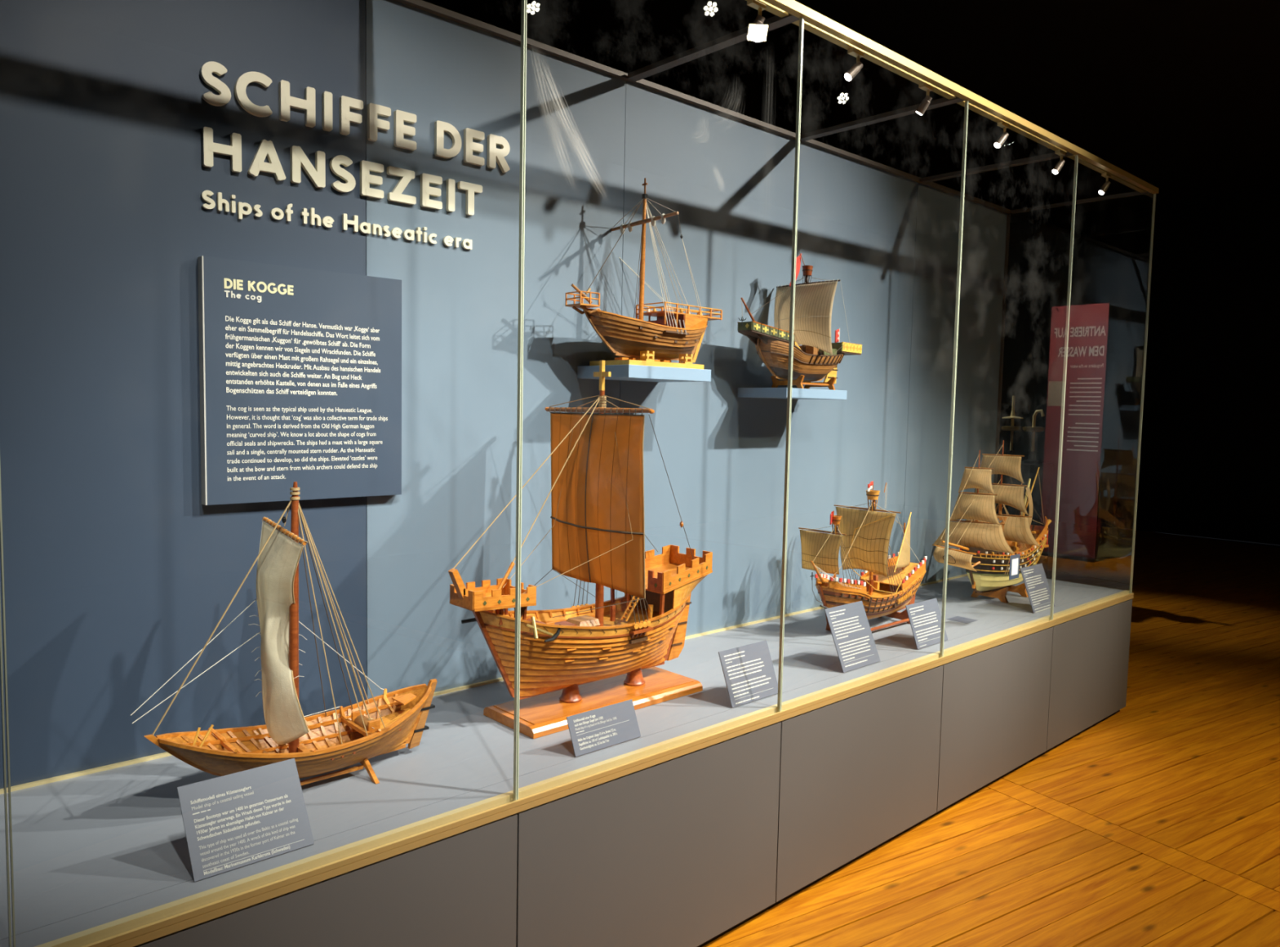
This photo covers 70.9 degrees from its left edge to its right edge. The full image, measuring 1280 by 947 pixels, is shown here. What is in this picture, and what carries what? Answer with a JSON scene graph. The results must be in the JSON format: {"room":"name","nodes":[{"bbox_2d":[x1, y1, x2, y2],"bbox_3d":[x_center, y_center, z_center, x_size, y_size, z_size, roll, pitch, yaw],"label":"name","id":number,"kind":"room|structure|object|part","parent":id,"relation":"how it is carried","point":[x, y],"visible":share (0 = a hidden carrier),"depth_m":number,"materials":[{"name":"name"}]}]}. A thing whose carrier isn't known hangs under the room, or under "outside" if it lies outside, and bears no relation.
{"room":"museum","nodes":[
{"label":"museum","id":0,"kind":"room"},
{"bbox_2d":[0,0,1007,789],"bbox_3d":[-0.096,-0.046,3.379,6.000,2.800,0.050,-3,6,-42],"label":"wall","id":1,"kind":"structure","parent":0,"point":[117,573],"depth_m":2.75,"materials":[{"name":"blue paint"}]},
{"bbox_3d":[-1.189,-0.293,2.337,0.998,2.200,0.030,-3,6,-42],"label":"wall panel","id":2,"kind":"part","parent":1,"relation":"part of","materials":[{"name":"blue paint"}]},
{"bbox_2d":[197,255,401,505],"bbox_3d":[-0.934,-0.248,2.530,0.560,0.643,0.036,-3,6,-42],"label":"text panel","id":3,"kind":"object","parent":1,"relation":"attached to","point":[300,368],"visible":1,"depth_m":2.49,"materials":[{"name":"blue plastic"}]},
{"bbox_2d":[200,190,472,249],"bbox_3d":[-0.835,-0.717,2.595,0.807,0.062,0.010,-3,6,-42],"label":"subtitle lettering","id":4,"kind":"object","parent":1,"relation":"attached to","point":[326,221],"visible":1,"depth_m":2.54,"materials":[{"name":"beige"}]},
{"bbox_2d":[200,61,510,215],"bbox_3d":[-0.777,-0.941,2.624,0.942,0.272,0.015,-3,6,-42],"label":"title lettering","id":5,"kind":"object","parent":1,"relation":"attached to","point":[317,175],"visible":1,"depth_m":2.56,"materials":[{"name":"beige plastic"}]},
{"bbox_3d":[-0.451,-0.327,3.012,0.998,2.200,0.030,-3,6,-42],"label":"wall panel","id":6,"kind":"part","parent":1,"relation":"part of","materials":[{"name":"blue paint"}]},
{"bbox_2d":[577,364,711,382],"bbox_3d":[0.018,-0.357,3.233,0.401,0.043,0.274,-3,6,-42],"label":"wall shelf","id":7,"kind":"object","parent":1,"relation":"attached to","point":[618,372],"visible":0.96,"depth_m":3.13,"materials":[{"name":"blue"}]},
{"bbox_2d":[564,177,722,368],"bbox_3d":[0.023,-0.703,3.168,0.666,0.654,0.360,-3,6,-42],"label":"model ship","id":8,"kind":"object","parent":7,"relation":"on","point":[674,335],"visible":1,"depth_m":3.14,"materials":[{"name":"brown wood"}]},
{"bbox_3d":[-0.194,-0.574,2.930,0.004,0.039,0.004,-3,6,-42],"label":"rail post","id":9,"kind":"part","parent":8,"relation":"part of","materials":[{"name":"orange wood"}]},
{"bbox_3d":[-0.193,-0.578,2.982,0.076,0.004,0.092,-3,6,-42],"label":"hand rail","id":10,"kind":"part","parent":8,"relation":"part of","materials":[{"name":"orange wood"}]},
{"bbox_3d":[-0.192,-0.597,2.981,0.076,0.004,0.092,-3,6,-42],"label":"hand rail","id":11,"kind":"part","parent":8,"relation":"part of","materials":[{"name":"orange wood"}]},
{"bbox_3d":[-0.137,-0.486,3.041,0.155,0.146,0.008,-3,6,-42],"label":"stem post","id":12,"kind":"part","parent":8,"relation":"part of","materials":[{"name":"brown wood"}]},
{"bbox_3d":[0.027,-0.388,3.229,0.365,0.018,0.210,-3,6,-42],"label":"board","id":13,"kind":"part","parent":8,"relation":"part of","materials":[{"name":"yellow wood"}]},
{"bbox_3d":[0.087,-0.559,3.141,0.005,0.076,0.005,-3,6,-42],"label":"rail post","id":14,"kind":"part","parent":8,"relation":"part of","materials":[{"name":"orange wood"}]},
{"bbox_3d":[0.131,-0.562,3.184,0.005,0.076,0.005,-3,6,-42],"label":"rail post","id":15,"kind":"part","parent":8,"relation":"part of","materials":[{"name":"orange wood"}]},
{"bbox_3d":[0.150,-0.593,3.296,0.308,0.004,0.152,-3,6,-42],"label":"hand rail","id":16,"kind":"part","parent":8,"relation":"part of","materials":[{"name":"brown wood"}]},
{"bbox_3d":[0.150,-0.608,3.295,0.308,0.004,0.152,-3,6,-42],"label":"hand rail","id":17,"kind":"part","parent":8,"relation":"part of","materials":[{"name":"brown wood"}]},
{"bbox_3d":[0.143,-0.517,3.179,0.005,0.054,0.029,-1,5,-26],"label":"chain plate","id":18,"kind":"part","parent":8,"relation":"part of","materials":[{"name":"wood"}]},
{"bbox_3d":[0.158,-0.518,3.192,0.005,0.054,0.029,-1,5,-26],"label":"chain plate","id":19,"kind":"part","parent":8,"relation":"part of","materials":[{"name":"wood"}]},
{"bbox_3d":[0.174,-0.584,3.226,0.005,0.036,0.005,-3,6,-42],"label":"rail post","id":20,"kind":"part","parent":8,"relation":"part of","materials":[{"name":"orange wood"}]},
{"bbox_3d":[0.213,-0.494,3.363,0.089,0.130,0.008,-3,6,-42],"label":"stern post","id":21,"kind":"part","parent":8,"relation":"part of","materials":[{"name":"brown wood"}]},
{"bbox_3d":[0.286,-0.362,3.687,0.998,2.200,0.030,-3,6,-42],"label":"wall panel","id":22,"kind":"part","parent":1,"relation":"part of","materials":[{"name":"blue paint"}]},
{"bbox_2d":[737,387,847,399],"bbox_3d":[0.650,-0.339,3.826,0.414,0.039,0.260,-3,6,-42],"label":"wall shelf","id":23,"kind":"object","parent":1,"relation":"attached to","point":[763,393],"visible":1,"depth_m":3.71,"materials":[{"name":"blue"}]},
{"bbox_2d":[737,252,862,390],"bbox_3d":[0.667,-0.637,3.752,0.725,0.566,0.328,-3,6,-42],"label":"ship","id":24,"kind":"object","parent":23,"relation":"on","point":[817,358],"visible":0.9,"depth_m":3.71,"materials":[{"name":"brown wood"}]},
{"bbox_3d":[0.516,-0.472,3.650,0.121,0.146,0.008,-3,6,-42],"label":"stem post","id":25,"kind":"part","parent":24,"relation":"part of","materials":[{"name":"brown wood"}]},
{"bbox_3d":[0.614,-0.382,3.748,0.010,0.056,0.170,-3,6,-42],"label":"cradle frame","id":26,"kind":"part","parent":24,"relation":"part of","materials":[{"name":"brown wood"}]},
{"bbox_3d":[0.732,-0.376,3.783,0.220,0.010,0.010,-3,6,-42],"label":"cradle rail","id":27,"kind":"part","parent":24,"relation":"part of","materials":[{"name":"brown wood"}]},
{"bbox_3d":[0.776,-0.389,3.897,0.010,0.056,0.170,-3,6,-42],"label":"cradle frame","id":28,"kind":"part","parent":24,"relation":"part of","materials":[{"name":"brown wood"}]},
{"bbox_3d":[1.023,-0.396,4.362,0.998,2.200,0.030,-3,6,-42],"label":"wall panel","id":29,"kind":"part","parent":1,"relation":"part of","materials":[{"name":"blue paint"}]},
{"bbox_3d":[1.760,-0.430,5.037,0.998,2.200,0.030,-3,6,-42],"label":"wall panel","id":30,"kind":"part","parent":1,"relation":"part of","materials":[{"name":"blue paint"}]},
{"bbox_2d":[822,117,825,143],"bbox_3d":[1.631,-3.052,8.261,0.157,0.407,0.120,3,5,26],"label":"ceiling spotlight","id":31,"kind":"object","parent":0,"point":[824,118],"visible":0.04,"depth_m":8.22,"materials":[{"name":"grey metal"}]},
{"bbox_2d":[422,0,1279,222],"bbox_3d":[1.846,-3.293,3.743,20.000,0.100,14.000,-3,6,-42],"label":"ceiling","id":32,"kind":"structure","parent":0,"point":[1182,97],"depth_m":7.96,"materials":[{"name":"black paint"}]},
{"bbox_2d":[702,520,1279,946],"bbox_3d":[2.204,1.404,3.799,20.902,0.060,15.526,-3,6,-42],"label":"floor","id":33,"kind":"structure","parent":0,"point":[1157,824],"depth_m":3.58,"materials":[{"name":"orange wood"}]},
{"bbox_2d":[0,0,1159,946],"bbox_3d":[0.176,-0.019,3.083,6.000,2.800,0.856,-3,6,-42],"label":"display case","id":34,"kind":"object","parent":33,"relation":"on","point":[483,832],"visible":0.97,"depth_m":2.56,"materials":[{"name":"clear glass"}]},
{"bbox_3d":[-0.645,-0.248,1.746,0.997,2.123,0.010,-3,6,-42],"label":"glass pane","id":35,"kind":"part","parent":34,"relation":"part of","materials":[{"name":"clear glass"}]},
{"bbox_2d":[177,758,314,881],"bbox_3d":[-0.809,0.706,1.853,0.236,0.155,0.106,-3,6,-42],"label":"sign","id":36,"kind":"object","parent":34,"relation":"on","point":[237,820],"visible":1,"depth_m":1.85,"materials":[{"name":"grey plastic"}]},
{"bbox_2d":[130,481,437,785],"bbox_3d":[-0.828,0.388,2.181,0.739,0.741,0.268,-2,5,-40],"label":"boat","id":37,"kind":"object","parent":34,"relation":"on","point":[342,737],"visible":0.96,"depth_m":2.16,"materials":[{"name":"brown wood"}]},
{"bbox_3d":[-1.010,0.636,2.022,0.186,0.135,0.010,-3,6,-42],"label":"stem post","id":38,"kind":"part","parent":37,"relation":"part of","materials":[{"name":"orange wood"}]},
{"bbox_3d":[-0.792,0.740,2.170,0.260,0.008,0.008,-3,6,-42],"label":"cradle rail","id":39,"kind":"part","parent":37,"relation":"part of","materials":[{"name":"orange wood"}]},
{"bbox_3d":[-0.590,0.636,2.408,0.098,0.156,0.010,-3,6,-42],"label":"stern post","id":40,"kind":"part","parent":37,"relation":"part of","materials":[{"name":"orange wood"}]},
{"bbox_3d":[-0.672,1.127,1.845,0.996,0.591,0.018,-3,6,-42],"label":"plinth panel","id":41,"kind":"part","parent":34,"relation":"part of","materials":[{"name":"grey paint"}]},
{"bbox_3d":[0.092,-0.283,2.421,0.997,2.123,0.010,-3,6,-42],"label":"glass pane","id":42,"kind":"part","parent":34,"relation":"part of","materials":[{"name":"clear glass"}]},
{"bbox_2d":[448,360,712,738],"bbox_3d":[-0.166,0.189,2.798,0.923,1.076,0.486,-1,5,-22],"label":"brown sailed cog","id":43,"kind":"object","parent":34,"relation":"on","point":[576,660],"visible":0.99,"depth_m":2.74,"materials":[{"name":"orange wood"}]},
{"bbox_3d":[-0.414,0.513,2.572,0.158,0.283,0.012,-3,6,-42],"label":"stem post","id":44,"kind":"part","parent":43,"relation":"part of","materials":[{"name":"red wood"}]},
{"bbox_3d":[-0.388,0.397,2.519,0.008,0.055,0.015,-3,6,-42],"label":"castle post","id":45,"kind":"part","parent":43,"relation":"part of","materials":[{"name":"red wood"}]},
{"bbox_3d":[-0.375,0.370,2.501,0.193,0.014,0.010,-2,5,-37],"label":"castle sill","id":46,"kind":"part","parent":43,"relation":"part of","materials":[{"name":"orange wood"}]},
{"bbox_3d":[-0.395,0.388,2.644,0.008,0.055,0.015,-3,6,-42],"label":"castle post","id":47,"kind":"part","parent":43,"relation":"part of","materials":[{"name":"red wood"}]},
{"bbox_3d":[-0.329,0.394,2.573,0.008,0.055,0.015,-3,6,-42],"label":"castle post","id":48,"kind":"part","parent":43,"relation":"part of","materials":[{"name":"red wood"}]},
{"bbox_3d":[-0.249,0.456,2.567,0.057,0.045,0.012,-3,6,-42],"label":"fluke arm","id":49,"kind":"part","parent":43,"relation":"part of","materials":[{"name":"grey metal"}]},
{"bbox_3d":[-0.092,0.397,3.021,0.010,0.073,0.014,-3,6,-42],"label":"castle post","id":50,"kind":"part","parent":43,"relation":"part of","materials":[{"name":"red wood"}]},
{"bbox_3d":[-0.028,0.411,2.879,0.086,0.108,0.005,-3,6,-42],"label":"ladder rail","id":51,"kind":"part","parent":43,"relation":"part of","materials":[{"name":"brown wood"}]},
{"bbox_3d":[-0.038,0.408,2.961,0.008,0.082,0.008,-3,6,-42],"label":"castle post","id":52,"kind":"part","parent":43,"relation":"part of","materials":[{"name":"red wood"}]},
{"bbox_3d":[-0.013,0.412,2.862,0.086,0.108,0.005,-3,6,-42],"label":"ladder rail","id":53,"kind":"part","parent":43,"relation":"part of","materials":[{"name":"brown wood"}]},
{"bbox_3d":[0.033,-0.179,2.596,0.017,0.012,0.017,0,4,-20],"label":"yard knob","id":54,"kind":"part","parent":43,"relation":"part of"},
{"bbox_3d":[0.003,0.336,3.093,0.258,0.045,0.010,-2,5,-36],"label":"castle sill","id":55,"kind":"part","parent":43,"relation":"part of","materials":[{"name":"orange wood"}]},
{"bbox_3d":[0.070,0.413,2.845,0.010,0.073,0.014,-3,6,-42],"label":"castle post","id":56,"kind":"part","parent":43,"relation":"part of","materials":[{"name":"red wood"}]},
{"bbox_3d":[0.117,0.508,3.060,0.111,0.245,0.012,-3,6,-42],"label":"stern post","id":57,"kind":"part","parent":43,"relation":"part of","materials":[{"name":"red wood"}]},
{"bbox_3d":[0.155,0.352,2.927,0.010,0.045,0.258,5,6,41],"label":"castle sill","id":58,"kind":"part","parent":43,"relation":"part of","materials":[{"name":"orange wood"}]},
{"bbox_3d":[0.129,0.386,2.981,0.107,0.098,0.179,5,6,41],"label":"quarter panel","id":59,"kind":"part","parent":43,"relation":"part of","materials":[{"name":"brown wood"}]},
{"bbox_3d":[0.428,0.755,2.847,6.000,0.038,0.018,-3,6,-42],"label":"rail","id":60,"kind":"part","parent":34,"relation":"part of","materials":[{"name":"gold metal"}]},
{"bbox_2d":[566,699,640,756],"bbox_3d":[-0.098,0.702,2.490,0.236,0.099,0.044,-3,6,-42],"label":"sign","id":61,"kind":"object","parent":34,"relation":"on","point":[602,727],"visible":1,"depth_m":2.48,"materials":[{"name":"grey plastic"}]},
{"bbox_3d":[0.446,0.753,2.827,6.000,0.012,0.008,-3,6,-42],"label":"rail","id":62,"kind":"part","parent":34,"relation":"part of","materials":[{"name":"gold metal"}]},
{"bbox_3d":[0.444,0.768,2.830,6.000,0.015,0.014,-3,6,-42],"label":"rail","id":63,"kind":"part","parent":34,"relation":"part of","materials":[{"name":"gold metal"}]},
{"bbox_3d":[0.065,1.093,2.520,0.996,0.591,0.018,-3,6,-42],"label":"plinth panel","id":64,"kind":"part","parent":34,"relation":"part of","materials":[{"name":"grey paint"}]},
{"bbox_3d":[-0.046,-1.431,3.255,6.000,0.018,0.032,-3,6,-42],"label":"rail","id":65,"kind":"part","parent":34,"relation":"part of","materials":[{"name":"brown metal"}]},
{"bbox_2d":[718,640,777,707],"bbox_3d":[0.356,0.646,2.918,0.236,0.165,0.067,-3,6,-42],"label":"sign","id":66,"kind":"object","parent":34,"relation":"on","point":[748,672],"visible":0.98,"depth_m":2.91,"materials":[{"name":"grey plastic"}]},
{"bbox_2d":[746,0,766,40],"bbox_3d":[0.331,-1.319,2.624,0.060,0.098,0.054,-3,6,-42],"label":"track spotlight","id":67,"kind":"object","parent":34,"relation":"attached to","point":[753,34],"visible":1,"depth_m":2.62,"materials":[{"name":"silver metal"}]},
{"bbox_3d":[0.349,-1.340,2.625,0.010,0.032,0.010,0,4,-20],"label":"arm","id":68,"kind":"part","parent":67,"relation":"part of","materials":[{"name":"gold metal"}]},
{"bbox_2d":[824,600,879,672],"bbox_3d":[0.787,0.600,3.329,0.236,0.216,0.094,-3,6,-42],"label":"sign","id":69,"kind":"object","parent":34,"relation":"on","point":[849,625],"visible":1,"depth_m":3.32,"materials":[{"name":"grey plastic"}]},
{"bbox_2d":[844,47,863,80],"bbox_3d":[0.702,-1.339,2.960,0.062,0.093,0.045,-3,6,-42],"label":"track spotlight","id":70,"kind":"object","parent":34,"relation":"attached to","point":[850,74],"visible":1,"depth_m":2.95,"materials":[{"name":"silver metal"}]},
{"bbox_3d":[0.718,-1.357,2.962,0.010,0.032,0.010,0,4,-20],"label":"arm","id":71,"kind":"part","parent":70,"relation":"part of","materials":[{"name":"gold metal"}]},
{"bbox_3d":[0.802,1.058,3.195,0.996,0.591,0.018,-3,6,-42],"label":"plinth panel","id":72,"kind":"part","parent":34,"relation":"part of","materials":[{"name":"grey paint"}]},
{"bbox_2d":[798,480,927,631],"bbox_3d":[0.962,0.350,3.903,0.826,0.640,0.337,-3,6,-42],"label":"model","id":73,"kind":"object","parent":34,"relation":"on","point":[886,586],"visible":0.9,"depth_m":3.85,"materials":[{"name":"brown wood"}]},
{"bbox_3d":[0.766,0.541,3.697,0.109,0.168,0.010,-3,6,-42],"label":"stem post","id":74,"kind":"part","parent":73,"relation":"part of","materials":[{"name":"red wood"}]},
{"bbox_3d":[0.863,0.634,3.795,0.014,0.084,0.196,-3,6,-42],"label":"cradle frame","id":75,"kind":"part","parent":73,"relation":"part of","materials":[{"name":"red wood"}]},
{"bbox_3d":[1.057,0.656,3.869,0.395,0.013,0.014,-3,6,-42],"label":"cradle rail","id":76,"kind":"part","parent":73,"relation":"part of","materials":[{"name":"red wood"}]},
{"bbox_3d":[1.151,0.621,4.058,0.014,0.084,0.196,-3,6,-42],"label":"cradle frame","id":77,"kind":"part","parent":73,"relation":"part of","materials":[{"name":"red wood"}]},
{"bbox_2d":[915,82,933,115],"bbox_3d":[1.023,-1.352,3.260,0.060,0.097,0.058,-3,6,-42],"label":"track spotlight","id":78,"kind":"object","parent":34,"relation":"attached to","point":[925,103],"visible":1,"depth_m":3.25,"materials":[{"name":"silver metal"}]},
{"bbox_2d":[905,598,947,648],"bbox_3d":[1.167,0.608,3.658,0.236,0.166,0.064,-3,6,-42],"label":"sign","id":79,"kind":"object","parent":34,"relation":"on","point":[925,616],"visible":0.97,"depth_m":3.65,"materials":[{"name":"grey plastic"}]},
{"bbox_3d":[0.485,-1.372,2.677,6.000,0.026,0.026,-3,6,-42],"label":"rail","id":80,"kind":"part","parent":34,"relation":"part of","materials":[{"name":"gold metal"}]},
{"bbox_2d":[946,616,977,623],"bbox_3d":[1.468,0.667,4.099,0.100,0.001,0.100,-3,6,-42],"label":"tag","id":81,"kind":"object","parent":34,"relation":"on","point":[958,619],"visible":1,"depth_m":4.09,"materials":[{"name":"grey plastic"}]},
{"bbox_2d":[932,440,1051,603],"bbox_3d":[1.783,0.236,4.534,1.032,0.808,0.410,-3,6,-42],"label":"model ship","id":82,"kind":"object","parent":34,"relation":"on","point":[986,541],"visible":0.97,"depth_m":4.43,"materials":[{"name":"brown wood"}]},
{"bbox_3d":[1.627,0.483,4.413,0.119,0.203,0.010,-3,6,-42],"label":"stem post","id":83,"kind":"part","parent":82,"relation":"part of","materials":[{"name":"brown wood"}]},
{"bbox_3d":[1.591,0.444,4.343,0.134,0.034,0.012,-1,5,-24],"label":"beak rail","id":84,"kind":"part","parent":82,"relation":"part of","materials":[{"name":"orange wood"}]},
{"bbox_3d":[1.771,0.601,4.557,0.016,0.078,0.190,-3,6,-42],"label":"cradle frame","id":85,"kind":"part","parent":82,"relation":"part of","materials":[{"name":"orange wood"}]},
{"bbox_3d":[1.937,0.593,4.709,0.016,0.078,0.190,-3,6,-42],"label":"cradle frame","id":86,"kind":"part","parent":82,"relation":"part of","materials":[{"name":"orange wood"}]},
{"bbox_3d":[1.540,1.024,3.870,0.996,0.591,0.018,-3,6,-42],"label":"plinth panel","id":87,"kind":"part","parent":34,"relation":"part of","materials":[{"name":"grey paint"}]},
{"bbox_2d":[994,121,1008,147],"bbox_3d":[1.469,-1.373,3.661,0.062,0.096,0.044,-3,6,-42],"label":"track spotlight","id":88,"kind":"object","parent":34,"relation":"attached to","point":[1001,140],"visible":1,"depth_m":3.65,"materials":[{"name":"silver metal"}]},
{"bbox_3d":[2.140,-0.472,5.350,0.014,2.100,0.014,-3,6,-42],"label":"corner post","id":89,"kind":"part","parent":34,"relation":"part of","materials":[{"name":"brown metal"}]},
{"bbox_2d":[1008,553,1020,580],"bbox_3d":[1.625,0.405,3.903,0.092,0.106,0.002,-3,6,-42],"label":"card sign","id":90,"kind":"object","parent":34,"relation":"attached to","point":[1014,559],"visible":1,"depth_m":3.90,"materials":[{"name":"blue"}]},
{"bbox_2d":[1019,563,1054,613],"bbox_3d":[1.929,0.553,4.363,0.236,0.204,0.078,-3,6,-42],"label":"sign","id":91,"kind":"object","parent":34,"relation":"on","point":[1034,578],"visible":0.99,"depth_m":4.36,"materials":[{"name":"grey plastic"}]},
{"bbox_2d":[1052,149,1065,173],"bbox_3d":[1.875,-1.392,4.032,0.061,0.097,0.044,-3,6,-42],"label":"track spotlight","id":92,"kind":"object","parent":34,"relation":"attached to","point":[1060,164],"visible":1,"depth_m":4.02,"materials":[{"name":"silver metal"}]},
{"bbox_3d":[2.277,0.990,4.544,0.996,0.591,0.018,-3,6,-42],"label":"plinth panel","id":93,"kind":"part","parent":34,"relation":"part of","materials":[{"name":"grey paint"}]},
{"bbox_2d":[1097,172,1111,194],"bbox_3d":[2.265,-1.410,4.390,0.061,0.097,0.044,-3,6,-42],"label":"track spotlight","id":94,"kind":"object","parent":34,"relation":"attached to","point":[1104,187],"visible":1,"depth_m":4.38,"materials":[{"name":"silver metal"}]},
{"bbox_2d":[995,395,1023,515],"bbox_3d":[3.191,0.215,7.787,0.440,1.770,0.170,-3,6,-42],"label":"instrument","id":95,"kind":"object","parent":33,"relation":"on","point":[1005,477],"visible":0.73,"depth_m":7.68,"materials":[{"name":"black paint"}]},
{"bbox_3d":[3.204,-0.423,7.740,0.022,0.490,0.022,0,4,-20],"label":"rod","id":96,"kind":"part","parent":95,"relation":"part of","materials":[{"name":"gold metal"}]},
{"bbox_2d":[1007,409,1053,577],"bbox_3d":[3.316,0.284,7.654,0.440,1.656,0.173,-3,6,-42],"label":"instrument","id":97,"kind":"object","parent":33,"relation":"on","point":[1029,467],"visible":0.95,"depth_m":7.58,"materials":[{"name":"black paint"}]},
{"bbox_3d":[3.353,-0.361,7.581,0.028,0.356,0.102,-3,6,-42],"label":"hooked rod","id":98,"kind":"part","parent":97,"relation":"part of","materials":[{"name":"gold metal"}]},
{"bbox_2d":[998,185,1279,545],"bbox_3d":[9.134,-1.291,10.629,0.100,4.600,14.000,-3,6,-42],"label":"wall","id":99,"kind":"structure","parent":0,"point":[1210,457],"depth_m":12.60,"materials":[{"name":"black paint"}]}
]}

